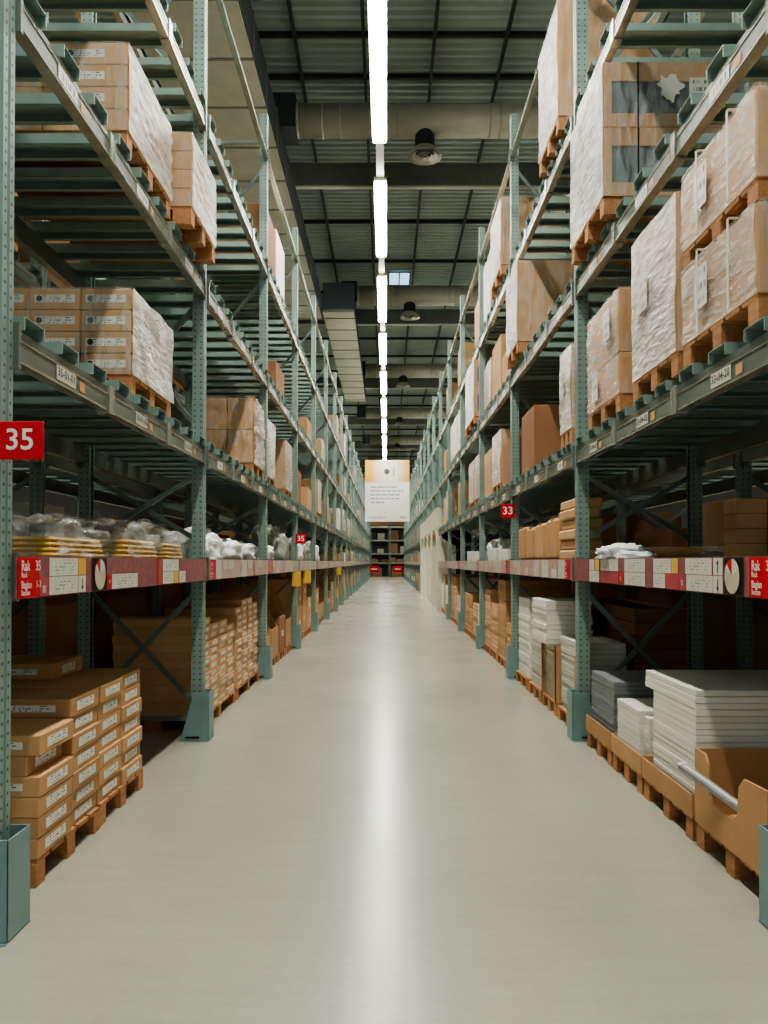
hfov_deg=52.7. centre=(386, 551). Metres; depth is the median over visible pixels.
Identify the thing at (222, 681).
carton
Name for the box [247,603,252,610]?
carton
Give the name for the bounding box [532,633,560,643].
box
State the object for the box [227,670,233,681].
carton
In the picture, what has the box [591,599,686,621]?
carton
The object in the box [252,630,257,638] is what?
carton
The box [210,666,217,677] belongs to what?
carton
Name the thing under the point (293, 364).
rack
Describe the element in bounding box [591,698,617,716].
parcel
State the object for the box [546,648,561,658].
parcel
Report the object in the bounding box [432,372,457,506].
rack
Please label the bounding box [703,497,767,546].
carton
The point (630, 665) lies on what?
carton
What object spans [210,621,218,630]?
carton
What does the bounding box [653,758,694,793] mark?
parcel
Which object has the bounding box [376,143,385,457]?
rail
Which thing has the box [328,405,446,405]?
beam
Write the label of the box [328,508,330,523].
carton
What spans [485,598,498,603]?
parcel
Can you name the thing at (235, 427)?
load
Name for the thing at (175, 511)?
rack
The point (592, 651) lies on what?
parcel
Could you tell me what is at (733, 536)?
carton
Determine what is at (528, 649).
parcel
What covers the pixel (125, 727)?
carton
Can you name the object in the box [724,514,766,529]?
carton
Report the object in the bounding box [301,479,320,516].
load
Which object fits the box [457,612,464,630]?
guard
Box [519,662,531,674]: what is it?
parcel
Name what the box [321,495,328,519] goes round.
load
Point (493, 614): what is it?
parcel
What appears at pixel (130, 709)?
carton
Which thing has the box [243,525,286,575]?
rack
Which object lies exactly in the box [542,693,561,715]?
wooden pallet
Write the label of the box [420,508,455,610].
portal
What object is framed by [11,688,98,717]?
carton
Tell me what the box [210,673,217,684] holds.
carton
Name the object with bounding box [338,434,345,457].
load
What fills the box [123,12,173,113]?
tie beam
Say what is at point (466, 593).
parcel
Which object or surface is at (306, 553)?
bundle
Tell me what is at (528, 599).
parcel
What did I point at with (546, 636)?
box
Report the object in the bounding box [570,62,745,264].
load
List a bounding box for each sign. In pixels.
[0,421,43,459]
[296,534,305,543]
[370,566,378,576]
[393,566,401,576]
[501,504,514,517]
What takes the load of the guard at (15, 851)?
on the floor
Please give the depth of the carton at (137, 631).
7.04 m
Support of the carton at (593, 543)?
on the carton at (565, 554)
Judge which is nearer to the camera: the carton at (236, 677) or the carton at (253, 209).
the carton at (236, 677)
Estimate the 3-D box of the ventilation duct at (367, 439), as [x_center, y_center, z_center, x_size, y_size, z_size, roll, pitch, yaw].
[3.650,-7.701,55.113,10.700,1.100,0.680,0,-1,0]
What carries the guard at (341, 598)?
on the floor
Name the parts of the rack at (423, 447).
post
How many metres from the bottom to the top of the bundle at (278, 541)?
0.591 m
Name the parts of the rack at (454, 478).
post, post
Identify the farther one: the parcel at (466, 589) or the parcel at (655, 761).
the parcel at (466, 589)
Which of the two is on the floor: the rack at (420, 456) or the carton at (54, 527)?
the rack at (420, 456)
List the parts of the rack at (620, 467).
shelf label strip, post, post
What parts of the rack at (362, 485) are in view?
post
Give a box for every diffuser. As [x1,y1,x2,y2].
[381,372,385,393]
[382,420,385,432]
[383,435,385,445]
[393,443,400,450]
[394,417,404,426]
[396,375,409,387]
[399,301,419,320]
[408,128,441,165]
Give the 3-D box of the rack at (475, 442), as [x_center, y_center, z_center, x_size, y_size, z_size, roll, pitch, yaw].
[2.212,-2.017,15.663,1.135,7.570,3.546,0,-1,0]
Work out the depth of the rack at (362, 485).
52.95 m
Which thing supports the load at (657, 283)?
on the rack at (722, 396)
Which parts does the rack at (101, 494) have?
post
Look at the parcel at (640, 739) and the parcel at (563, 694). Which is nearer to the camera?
the parcel at (640, 739)
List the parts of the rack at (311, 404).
post, post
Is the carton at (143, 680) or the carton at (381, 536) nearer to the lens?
the carton at (143, 680)
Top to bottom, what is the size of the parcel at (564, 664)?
0.047 m
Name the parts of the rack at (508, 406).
post, post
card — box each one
[292,571,300,585]
[303,570,310,582]
[337,567,340,574]
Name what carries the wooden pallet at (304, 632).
on the floor
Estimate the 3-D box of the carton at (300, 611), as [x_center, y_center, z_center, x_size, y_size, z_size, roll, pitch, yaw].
[-2.182,1.394,15.231,0.953,0.475,0.692,0,-1,0]
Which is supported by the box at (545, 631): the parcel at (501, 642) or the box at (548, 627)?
the box at (548, 627)
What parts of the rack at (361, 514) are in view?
post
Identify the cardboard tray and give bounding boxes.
[586,714,610,749]
[611,733,653,775]
[642,757,694,817]
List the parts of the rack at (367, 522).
post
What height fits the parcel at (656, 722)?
0.034 m
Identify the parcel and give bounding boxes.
[454,576,494,579]
[465,578,503,581]
[465,582,497,584]
[465,585,497,587]
[465,588,497,590]
[465,592,478,596]
[468,594,478,598]
[469,598,478,601]
[485,593,497,598]
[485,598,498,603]
[485,607,491,613]
[485,616,491,622]
[485,634,491,641]
[486,589,497,594]
[491,612,497,618]
[491,621,497,628]
[491,625,497,632]
[491,643,498,652]
[492,603,498,608]
[492,617,498,623]
[492,634,498,642]
[492,639,498,647]
[498,580,569,585]
[498,584,569,590]
[498,589,569,595]
[498,594,569,600]
[498,604,510,611]
[498,609,510,616]
[498,614,510,621]
[498,624,505,632]
[498,629,506,637]
[499,599,510,606]
[499,619,506,627]
[499,634,507,642]
[499,639,506,647]
[499,644,505,653]
[499,649,505,658]
[518,613,531,620]
[518,629,530,638]
[518,650,530,660]
[519,596,555,603]
[519,601,531,607]
[519,605,531,611]
[519,609,531,616]
[519,617,531,625]
[519,621,531,629]
[519,625,531,634]
[519,634,530,642]
[519,638,531,647]
[519,642,531,651]
[519,646,531,656]
[519,654,531,665]
[519,658,531,669]
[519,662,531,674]
[519,667,531,678]
[531,637,540,645]
[531,641,540,650]
[531,655,540,664]
[531,659,540,669]
[531,664,540,673]
[532,646,540,654]
[532,650,540,659]
[532,668,540,677]
[532,672,540,682]
[532,677,540,687]
[546,644,552,650]
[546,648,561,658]
[546,652,561,660]
[546,657,561,665]
[546,661,561,673]
[546,666,561,675]
[546,670,561,682]
[546,675,561,685]
[546,679,561,690]
[546,684,553,693]
[546,688,561,702]
[561,636,625,648]
[561,641,625,653]
[561,646,625,659]
[561,651,622,664]
[561,661,591,675]
[561,666,591,681]
[561,676,591,692]
[561,686,591,703]
[561,691,591,705]
[561,696,566,704]
[562,656,626,670]
[562,671,591,686]
[562,681,590,694]
[591,690,617,707]
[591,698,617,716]
[591,706,617,725]
[592,670,645,685]
[592,674,653,690]
[592,678,653,694]
[592,682,653,698]
[592,686,616,703]
[592,694,617,712]
[592,702,616,720]
[592,710,617,729]
[592,714,617,732]
[595,543,723,558]
[617,698,653,716]
[617,716,643,735]
[618,704,643,723]
[618,710,643,729]
[618,722,644,742]
[618,728,643,748]
[618,734,644,755]
[643,729,653,738]
[644,716,653,724]
[644,722,653,731]
[644,736,653,745]
[644,743,653,751]
[644,749,653,755]
[645,681,767,709]
[646,670,767,696]
[646,675,767,702]
[653,690,767,715]
[653,701,767,728]
[653,707,767,735]
[653,718,767,748]
[653,724,694,754]
[653,730,694,760]
[653,741,694,768]
[653,747,692,779]
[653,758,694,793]
[654,696,767,722]
[654,713,767,742]
[654,735,694,766]
[654,753,694,786]
[654,764,693,793]
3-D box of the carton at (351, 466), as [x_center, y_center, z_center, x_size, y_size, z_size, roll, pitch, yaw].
[-2.060,-3.945,41.322,0.800,1.000,1.455,0,-1,0]
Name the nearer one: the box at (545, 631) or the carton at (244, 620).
the box at (545, 631)
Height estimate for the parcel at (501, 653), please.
0.074 m
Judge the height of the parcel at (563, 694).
0.047 m
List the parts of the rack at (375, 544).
post, post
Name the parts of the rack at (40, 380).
post, disc plate, shelf label strip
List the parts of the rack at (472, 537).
post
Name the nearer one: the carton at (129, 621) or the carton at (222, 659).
the carton at (129, 621)
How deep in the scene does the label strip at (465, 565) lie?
15.36 m
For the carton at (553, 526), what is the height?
0.431 m
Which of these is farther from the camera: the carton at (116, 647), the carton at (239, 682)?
the carton at (239, 682)
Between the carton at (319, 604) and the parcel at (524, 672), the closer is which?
the parcel at (524, 672)
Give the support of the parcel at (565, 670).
on the parcel at (565, 675)
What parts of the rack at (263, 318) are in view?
post, post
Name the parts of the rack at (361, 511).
post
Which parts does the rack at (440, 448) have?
post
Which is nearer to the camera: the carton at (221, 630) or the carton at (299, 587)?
the carton at (221, 630)
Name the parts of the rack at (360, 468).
post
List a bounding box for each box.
[323,283,354,310]
[532,602,590,609]
[532,606,590,614]
[532,620,590,629]
[532,629,590,638]
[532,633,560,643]
[533,598,591,605]
[533,611,591,619]
[534,616,592,624]
[534,625,592,633]
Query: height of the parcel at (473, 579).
0.072 m
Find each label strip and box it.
[269,560,298,573]
[299,561,316,570]
[317,561,328,568]
[329,561,336,567]
[337,561,342,566]
[438,561,446,567]
[447,561,458,568]
[459,561,477,570]
[478,560,508,573]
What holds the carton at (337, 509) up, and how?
on the rack at (333, 447)
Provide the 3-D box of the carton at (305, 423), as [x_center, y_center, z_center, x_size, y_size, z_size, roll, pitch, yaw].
[-2.060,-2.548,16.712,0.802,0.501,0.930,0,-1,0]
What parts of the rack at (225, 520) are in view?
post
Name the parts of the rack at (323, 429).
post, post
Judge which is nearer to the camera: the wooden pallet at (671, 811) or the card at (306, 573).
the wooden pallet at (671, 811)
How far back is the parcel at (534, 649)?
8.96 m
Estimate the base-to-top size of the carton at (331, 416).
0.901 m
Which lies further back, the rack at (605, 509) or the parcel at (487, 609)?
the rack at (605, 509)
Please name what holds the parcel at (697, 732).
on the parcel at (698, 739)
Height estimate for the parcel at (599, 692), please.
0.031 m
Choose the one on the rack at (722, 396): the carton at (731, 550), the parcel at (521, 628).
the carton at (731, 550)
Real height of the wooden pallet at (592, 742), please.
0.130 m
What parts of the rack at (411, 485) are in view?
post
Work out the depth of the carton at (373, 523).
84.25 m
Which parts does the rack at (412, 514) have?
post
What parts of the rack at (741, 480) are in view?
post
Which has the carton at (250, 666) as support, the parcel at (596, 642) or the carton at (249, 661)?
the carton at (249, 661)
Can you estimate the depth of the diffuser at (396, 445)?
54.94 m
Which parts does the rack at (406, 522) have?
post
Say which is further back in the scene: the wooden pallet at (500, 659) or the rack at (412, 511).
the rack at (412, 511)
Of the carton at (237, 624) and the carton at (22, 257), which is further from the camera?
the carton at (237, 624)
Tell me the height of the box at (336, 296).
0.850 m
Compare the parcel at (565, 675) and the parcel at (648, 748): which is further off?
the parcel at (565, 675)
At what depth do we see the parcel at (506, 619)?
11.40 m
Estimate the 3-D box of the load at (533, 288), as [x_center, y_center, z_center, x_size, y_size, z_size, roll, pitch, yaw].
[2.049,-2.958,9.767,0.969,1.125,0.874,0,-1,0]
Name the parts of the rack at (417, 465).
post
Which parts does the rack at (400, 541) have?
post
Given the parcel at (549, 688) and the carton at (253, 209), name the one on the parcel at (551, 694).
the parcel at (549, 688)
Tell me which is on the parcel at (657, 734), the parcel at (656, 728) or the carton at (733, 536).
the parcel at (656, 728)
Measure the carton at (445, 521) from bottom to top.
0.801 m
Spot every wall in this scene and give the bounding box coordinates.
[12,479,229,530]
[285,482,510,574]
[636,421,767,527]
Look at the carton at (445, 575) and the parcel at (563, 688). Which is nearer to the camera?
the parcel at (563, 688)
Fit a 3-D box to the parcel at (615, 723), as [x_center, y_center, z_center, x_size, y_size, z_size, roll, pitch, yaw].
[2.243,1.314,6.202,1.040,0.031,0.640,0,-1,0]
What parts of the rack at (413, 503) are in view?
post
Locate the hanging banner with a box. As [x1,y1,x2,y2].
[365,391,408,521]
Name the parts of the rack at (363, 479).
post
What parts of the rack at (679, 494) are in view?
post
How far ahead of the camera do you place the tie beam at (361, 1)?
17.69 m
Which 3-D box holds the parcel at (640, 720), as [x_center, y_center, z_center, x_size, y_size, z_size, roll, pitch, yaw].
[2.255,1.159,5.537,1.060,0.042,0.500,0,-1,0]
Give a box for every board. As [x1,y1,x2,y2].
[541,642,546,692]
[553,645,560,702]
[574,656,575,688]
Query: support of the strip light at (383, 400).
hanging from the rail
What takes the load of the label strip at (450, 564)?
attached to the rack at (458, 403)
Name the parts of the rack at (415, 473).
post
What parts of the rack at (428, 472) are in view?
post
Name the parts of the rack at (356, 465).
post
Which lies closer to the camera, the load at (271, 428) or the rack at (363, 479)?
the load at (271, 428)
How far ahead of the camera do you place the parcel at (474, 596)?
15.70 m
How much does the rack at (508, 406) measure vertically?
7.570 m
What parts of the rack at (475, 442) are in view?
post, post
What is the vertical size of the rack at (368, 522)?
7.570 m
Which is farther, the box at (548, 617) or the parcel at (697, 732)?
the box at (548, 617)
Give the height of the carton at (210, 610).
0.074 m
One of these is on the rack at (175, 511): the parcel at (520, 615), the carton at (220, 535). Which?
the carton at (220, 535)
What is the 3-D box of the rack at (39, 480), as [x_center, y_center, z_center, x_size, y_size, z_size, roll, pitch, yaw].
[-3.567,-2.116,8.563,1.135,7.570,3.546,0,-1,0]
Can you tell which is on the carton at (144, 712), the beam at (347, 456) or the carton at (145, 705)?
the carton at (145, 705)
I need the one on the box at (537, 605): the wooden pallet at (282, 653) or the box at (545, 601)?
the box at (545, 601)
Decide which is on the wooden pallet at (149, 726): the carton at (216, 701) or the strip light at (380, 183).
the carton at (216, 701)
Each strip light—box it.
[368,0,386,142]
[374,177,386,256]
[377,274,386,321]
[379,332,386,363]
[380,370,386,393]
[381,398,386,415]
[382,418,386,432]
[382,434,386,445]
[383,447,386,456]
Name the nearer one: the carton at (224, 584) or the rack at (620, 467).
the rack at (620, 467)
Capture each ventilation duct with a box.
[129,0,322,319]
[273,92,539,165]
[323,310,365,400]
[341,281,478,320]
[357,406,446,426]
[362,361,457,387]
[362,434,437,450]
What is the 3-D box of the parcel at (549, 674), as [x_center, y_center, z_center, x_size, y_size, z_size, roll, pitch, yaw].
[1.947,1.313,8.133,0.420,0.047,0.640,0,-1,0]
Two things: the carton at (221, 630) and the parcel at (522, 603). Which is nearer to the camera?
the carton at (221, 630)
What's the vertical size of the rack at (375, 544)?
7.000 m
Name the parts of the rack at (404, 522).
post, post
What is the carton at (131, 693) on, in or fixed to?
on the carton at (130, 709)
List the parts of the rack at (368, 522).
post, post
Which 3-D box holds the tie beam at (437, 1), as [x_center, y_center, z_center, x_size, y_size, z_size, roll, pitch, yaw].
[0.880,-8.915,49.129,0.060,0.090,90.000,0,-1,0]
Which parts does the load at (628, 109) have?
corner post, corner post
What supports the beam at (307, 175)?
attached to the wall at (70, 505)
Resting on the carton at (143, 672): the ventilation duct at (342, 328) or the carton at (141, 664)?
the carton at (141, 664)
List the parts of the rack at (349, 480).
post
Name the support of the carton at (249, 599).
on the carton at (249, 606)
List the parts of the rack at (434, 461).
post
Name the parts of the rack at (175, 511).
post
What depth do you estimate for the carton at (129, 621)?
7.04 m
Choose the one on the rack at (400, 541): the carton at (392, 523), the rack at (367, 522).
the carton at (392, 523)
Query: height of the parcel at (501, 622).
0.074 m
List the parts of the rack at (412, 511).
post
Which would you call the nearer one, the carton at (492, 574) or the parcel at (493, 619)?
the parcel at (493, 619)
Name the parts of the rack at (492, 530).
post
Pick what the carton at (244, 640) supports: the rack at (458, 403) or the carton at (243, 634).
the carton at (243, 634)
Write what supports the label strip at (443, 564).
attached to the rack at (454, 478)
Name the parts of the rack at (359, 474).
post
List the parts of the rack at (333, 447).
post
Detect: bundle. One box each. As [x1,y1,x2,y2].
[12,536,104,556]
[90,539,157,557]
[122,518,168,542]
[148,543,182,558]
[156,526,224,558]
[221,538,242,559]
[234,540,254,559]
[244,524,288,559]
[247,543,273,559]
[287,538,303,560]
[301,543,309,560]
[306,541,319,560]
[487,537,510,552]
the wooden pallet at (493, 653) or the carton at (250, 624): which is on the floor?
the wooden pallet at (493, 653)
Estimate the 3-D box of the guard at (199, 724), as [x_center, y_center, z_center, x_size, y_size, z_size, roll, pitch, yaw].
[-1.660,1.435,6.791,0.250,0.420,0.230,0,-1,0]
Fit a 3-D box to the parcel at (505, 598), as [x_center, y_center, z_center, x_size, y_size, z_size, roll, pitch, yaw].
[2.213,0.702,11.690,0.950,0.074,0.692,0,-1,0]
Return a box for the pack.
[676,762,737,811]
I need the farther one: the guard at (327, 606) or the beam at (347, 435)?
the beam at (347, 435)
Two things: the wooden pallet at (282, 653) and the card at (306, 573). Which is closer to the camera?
the wooden pallet at (282, 653)
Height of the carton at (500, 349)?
0.901 m
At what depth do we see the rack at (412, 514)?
63.58 m
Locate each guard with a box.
[0,824,30,945]
[179,689,213,741]
[257,646,272,679]
[291,625,300,648]
[311,612,318,630]
[324,604,329,619]
[333,598,337,610]
[339,593,343,604]
[345,590,348,599]
[349,587,352,595]
[445,604,451,619]
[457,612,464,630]
[475,625,485,648]
[506,646,518,679]
[567,689,591,741]
[758,824,767,927]
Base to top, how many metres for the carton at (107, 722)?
0.098 m
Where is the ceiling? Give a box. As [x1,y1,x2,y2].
[15,0,731,481]
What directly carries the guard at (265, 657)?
on the floor
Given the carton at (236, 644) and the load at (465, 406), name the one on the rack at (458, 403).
the load at (465, 406)
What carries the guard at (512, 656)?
on the floor
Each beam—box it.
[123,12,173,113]
[258,31,546,37]
[268,74,534,79]
[286,0,368,458]
[290,162,571,189]
[298,309,474,325]
[298,337,474,339]
[304,220,489,223]
[305,355,457,356]
[313,260,486,262]
[316,377,457,388]
[321,395,446,395]
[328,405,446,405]
[337,416,444,424]
[338,429,438,429]
[347,435,438,435]
[347,442,431,448]
[347,451,431,451]
[347,456,426,456]
[347,459,426,465]
[357,473,419,477]
[360,0,381,455]
[396,0,439,456]
[410,0,517,458]
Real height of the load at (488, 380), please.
0.847 m
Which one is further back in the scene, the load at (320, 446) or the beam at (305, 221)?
the beam at (305, 221)
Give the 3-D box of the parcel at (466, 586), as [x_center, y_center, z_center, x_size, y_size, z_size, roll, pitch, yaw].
[2.220,0.809,17.977,0.950,0.072,0.692,0,-1,0]
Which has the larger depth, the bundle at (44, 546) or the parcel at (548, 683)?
the parcel at (548, 683)
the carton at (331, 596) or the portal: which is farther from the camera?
the portal
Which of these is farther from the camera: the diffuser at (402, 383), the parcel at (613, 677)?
the diffuser at (402, 383)
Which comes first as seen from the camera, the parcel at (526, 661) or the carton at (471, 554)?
the parcel at (526, 661)
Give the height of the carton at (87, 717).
0.098 m
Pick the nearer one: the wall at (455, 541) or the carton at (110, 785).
the carton at (110, 785)
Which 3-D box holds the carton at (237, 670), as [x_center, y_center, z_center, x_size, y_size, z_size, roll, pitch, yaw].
[-2.080,1.356,8.878,0.802,0.074,0.352,0,-1,0]
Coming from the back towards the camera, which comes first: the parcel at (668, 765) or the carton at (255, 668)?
the carton at (255, 668)
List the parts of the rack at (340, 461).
post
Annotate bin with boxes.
[695,748,767,873]
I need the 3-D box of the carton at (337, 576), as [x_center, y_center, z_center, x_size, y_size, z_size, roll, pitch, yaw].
[-2.180,1.091,27.511,0.952,0.474,0.692,0,-1,0]
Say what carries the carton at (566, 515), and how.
on the carton at (594, 523)
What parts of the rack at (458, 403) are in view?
post, post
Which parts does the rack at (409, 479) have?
post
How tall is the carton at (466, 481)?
0.801 m
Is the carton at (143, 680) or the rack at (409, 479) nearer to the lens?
the carton at (143, 680)
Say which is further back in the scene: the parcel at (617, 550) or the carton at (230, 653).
the carton at (230, 653)
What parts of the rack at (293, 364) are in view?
post, post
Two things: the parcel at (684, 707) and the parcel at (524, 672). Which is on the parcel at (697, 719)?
the parcel at (684, 707)
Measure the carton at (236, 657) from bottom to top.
0.074 m
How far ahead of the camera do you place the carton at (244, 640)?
9.18 m
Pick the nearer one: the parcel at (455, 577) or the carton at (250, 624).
the carton at (250, 624)
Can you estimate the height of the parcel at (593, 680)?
0.031 m
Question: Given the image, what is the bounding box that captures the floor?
[0,575,767,1023]
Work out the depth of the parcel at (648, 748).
5.18 m
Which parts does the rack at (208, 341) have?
post, post, shelf label strip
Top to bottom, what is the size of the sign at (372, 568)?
1.160 m
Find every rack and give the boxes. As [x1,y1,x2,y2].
[0,0,206,839]
[11,12,160,654]
[14,249,42,466]
[78,0,268,720]
[94,278,217,615]
[162,275,252,592]
[184,113,298,654]
[206,517,274,578]
[236,227,316,630]
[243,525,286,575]
[267,295,327,614]
[287,340,336,604]
[301,372,342,598]
[316,396,347,595]
[321,415,351,589]
[328,430,354,587]
[336,442,357,584]
[337,452,359,583]
[342,460,361,580]
[344,468,362,579]
[347,474,364,578]
[351,479,365,577]
[357,511,366,576]
[357,522,368,574]
[357,522,369,573]
[361,514,367,575]
[370,522,389,575]
[390,522,403,575]
[404,522,416,573]
[405,522,416,574]
[406,514,419,575]
[407,511,419,576]
[408,479,416,577]
[409,474,419,578]
[411,468,422,579]
[412,460,426,580]
[414,452,431,582]
[417,442,441,592]
[419,430,442,521]
[423,415,443,517]
[427,396,446,512]
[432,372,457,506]
[438,340,488,605]
[447,295,508,613]
[460,227,540,630]
[471,530,510,574]
[478,113,593,649]
[489,525,533,577]
[500,517,557,579]
[510,0,703,702]
[523,505,615,585]
[559,240,686,598]
[574,0,767,598]
[617,12,767,669]
[739,82,767,466]
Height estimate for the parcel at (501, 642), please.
0.074 m
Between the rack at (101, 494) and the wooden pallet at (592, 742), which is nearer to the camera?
the wooden pallet at (592, 742)
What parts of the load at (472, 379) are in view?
corner post, corner post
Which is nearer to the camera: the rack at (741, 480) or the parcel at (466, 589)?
the rack at (741, 480)
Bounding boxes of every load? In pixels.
[14,288,173,416]
[15,43,171,219]
[51,133,216,263]
[206,399,264,479]
[268,420,275,485]
[275,440,292,496]
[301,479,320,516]
[316,438,324,461]
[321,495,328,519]
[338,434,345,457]
[343,477,345,494]
[347,519,348,535]
[446,489,457,521]
[450,424,453,461]
[454,415,457,457]
[458,406,466,450]
[465,360,488,436]
[469,460,474,507]
[474,453,486,503]
[483,249,493,321]
[484,357,492,410]
[490,197,565,298]
[492,429,521,492]
[506,260,595,368]
[538,0,653,176]
[559,344,574,448]
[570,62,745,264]
[587,288,633,430]
[631,191,683,402]
[681,85,767,368]
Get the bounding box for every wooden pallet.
[30,807,99,888]
[95,769,142,826]
[142,690,235,732]
[234,670,258,699]
[273,654,277,664]
[278,648,284,660]
[285,643,290,654]
[301,629,306,638]
[484,643,490,654]
[490,648,496,660]
[497,653,505,667]
[516,670,531,689]
[529,681,541,701]
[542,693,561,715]
[558,705,566,725]
[587,732,612,766]
[613,753,644,794]
[644,779,697,840]
[697,823,758,879]
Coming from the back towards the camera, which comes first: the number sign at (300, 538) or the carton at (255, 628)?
the number sign at (300, 538)
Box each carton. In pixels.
[10,744,61,776]
[10,756,72,796]
[10,775,71,817]
[10,794,71,838]
[11,594,77,654]
[11,655,81,679]
[11,677,122,702]
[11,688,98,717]
[11,705,96,733]
[11,719,72,755]
[12,502,63,537]
[14,192,18,251]
[18,218,79,288]
[30,813,70,859]
[62,668,139,689]
[62,721,99,754]
[62,739,98,771]
[64,527,125,538]
[71,791,95,825]
[72,755,99,791]
[72,774,97,808]
[93,587,145,667]
[96,771,119,803]
[97,517,183,531]
[97,694,119,719]
[97,708,119,734]
[98,755,120,786]
[99,724,118,751]
[99,739,120,768]
[112,633,208,643]
[112,648,209,659]
[113,616,209,626]
[113,624,210,635]
[113,640,209,651]
[113,656,210,668]
[119,712,139,737]
[119,726,141,753]
[120,683,139,706]
[120,697,141,722]
[120,754,141,784]
[121,741,139,767]
[139,671,209,684]
[140,664,208,676]
[140,679,210,693]
[140,688,208,701]
[140,710,188,715]
[142,702,190,709]
[146,583,182,615]
[164,606,240,614]
[166,613,242,621]
[171,378,184,393]
[173,599,246,605]
[182,597,251,603]
[183,581,207,597]
[207,203,274,275]
[207,592,277,656]
[208,578,230,593]
[209,629,217,638]
[209,636,218,646]
[209,658,217,670]
[209,681,217,690]
[210,618,226,627]
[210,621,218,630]
[210,644,217,654]
[210,651,217,661]
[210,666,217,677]
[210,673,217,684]
[214,688,218,698]
[214,696,218,706]
[218,626,225,634]
[218,632,227,642]
[218,640,225,649]
[218,647,226,657]
[218,654,226,665]
[218,661,225,672]
[218,668,225,679]
[218,675,226,687]
[219,531,247,540]
[219,534,228,538]
[219,683,225,693]
[219,690,225,701]
[224,229,283,298]
[226,622,232,631]
[226,637,232,645]
[226,643,232,652]
[226,656,233,667]
[226,663,233,674]
[226,678,232,687]
[226,684,233,695]
[227,629,234,638]
[227,650,232,658]
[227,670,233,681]
[229,586,290,646]
[231,576,245,586]
[233,620,241,627]
[233,626,241,634]
[233,633,240,641]
[233,639,241,647]
[233,645,241,654]
[233,652,241,661]
[233,671,242,681]
[233,678,241,687]
[234,658,241,667]
[234,664,242,674]
[241,605,246,612]
[241,630,247,637]
[241,636,247,644]
[241,648,247,657]
[242,617,246,624]
[242,623,246,631]
[242,654,247,663]
[242,673,247,682]
[243,579,290,609]
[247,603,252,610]
[247,609,252,616]
[247,615,252,622]
[247,621,252,628]
[247,639,252,647]
[247,657,251,665]
[247,663,252,671]
[248,645,252,653]
[252,625,257,632]
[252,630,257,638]
[252,648,257,655]
[253,619,257,626]
[253,665,257,673]
[256,577,306,604]
[257,618,270,657]
[268,360,283,396]
[271,615,284,652]
[279,572,286,576]
[298,417,311,441]
[298,471,300,503]
[298,585,301,610]
[298,609,301,631]
[301,487,311,509]
[302,604,305,631]
[306,597,310,612]
[306,612,310,628]
[307,583,328,603]
[307,584,323,601]
[307,585,323,616]
[307,586,320,618]
[307,587,318,604]
[316,571,337,597]
[316,582,332,594]
[319,548,342,553]
[319,554,332,560]
[320,570,344,583]
[321,501,323,519]
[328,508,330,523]
[329,415,337,437]
[330,508,339,529]
[330,595,332,608]
[331,575,338,587]
[332,474,339,485]
[351,466,355,482]
[372,522,387,525]
[373,568,381,575]
[378,533,384,539]
[391,522,403,525]
[391,530,397,539]
[391,543,397,552]
[392,568,400,575]
[442,583,443,608]
[444,450,447,472]
[444,498,446,523]
[444,574,477,608]
[446,585,447,603]
[447,383,457,412]
[458,343,474,385]
[458,480,468,514]
[467,551,486,560]
[475,299,478,345]
[475,552,487,560]
[484,448,492,497]
[488,548,510,559]
[489,572,496,577]
[492,334,506,399]
[498,549,520,559]
[502,353,509,383]
[502,436,521,486]
[519,527,532,559]
[522,405,560,473]
[526,527,536,559]
[535,523,548,559]
[546,518,563,559]
[548,578,570,595]
[559,508,600,520]
[559,529,600,540]
[560,550,597,558]
[561,497,602,511]
[561,518,602,530]
[561,539,602,549]
[571,580,597,598]
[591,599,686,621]
[591,612,686,635]
[591,623,687,648]
[591,634,687,662]
[597,583,637,600]
[599,513,680,545]
[626,661,687,669]
[635,528,686,546]
[638,587,687,649]
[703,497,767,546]
[723,499,766,514]
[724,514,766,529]
[724,529,766,544]
[724,544,766,556]
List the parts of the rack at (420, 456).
post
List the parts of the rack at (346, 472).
post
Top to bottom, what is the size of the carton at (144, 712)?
0.074 m
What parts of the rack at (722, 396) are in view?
shelf label strip, disc plate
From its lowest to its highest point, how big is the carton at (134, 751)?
0.098 m
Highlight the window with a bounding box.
[388,271,410,285]
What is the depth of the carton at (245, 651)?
9.20 m
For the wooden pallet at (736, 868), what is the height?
0.130 m
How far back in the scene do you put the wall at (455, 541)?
95.03 m
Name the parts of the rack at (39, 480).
post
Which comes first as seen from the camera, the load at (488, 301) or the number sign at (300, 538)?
the load at (488, 301)
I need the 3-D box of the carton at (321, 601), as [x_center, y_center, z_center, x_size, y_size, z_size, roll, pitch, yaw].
[-2.155,1.304,20.407,0.950,0.800,0.712,0,-1,0]
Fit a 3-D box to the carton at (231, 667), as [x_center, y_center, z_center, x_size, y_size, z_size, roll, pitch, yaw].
[-2.092,1.274,8.392,0.802,0.074,0.377,0,-1,0]
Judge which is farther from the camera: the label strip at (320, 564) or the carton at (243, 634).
the label strip at (320, 564)
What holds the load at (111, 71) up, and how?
on the rack at (40, 380)
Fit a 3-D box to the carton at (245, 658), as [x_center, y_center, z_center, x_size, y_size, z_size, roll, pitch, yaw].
[-2.087,1.286,9.244,0.802,0.074,0.352,0,-1,0]
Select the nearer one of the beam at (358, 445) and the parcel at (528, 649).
the parcel at (528, 649)
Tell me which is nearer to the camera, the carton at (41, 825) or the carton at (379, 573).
the carton at (41, 825)
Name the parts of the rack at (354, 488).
post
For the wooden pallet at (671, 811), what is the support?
on the floor
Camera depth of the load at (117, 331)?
4.98 m
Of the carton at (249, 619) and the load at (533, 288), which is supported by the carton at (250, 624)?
the carton at (249, 619)

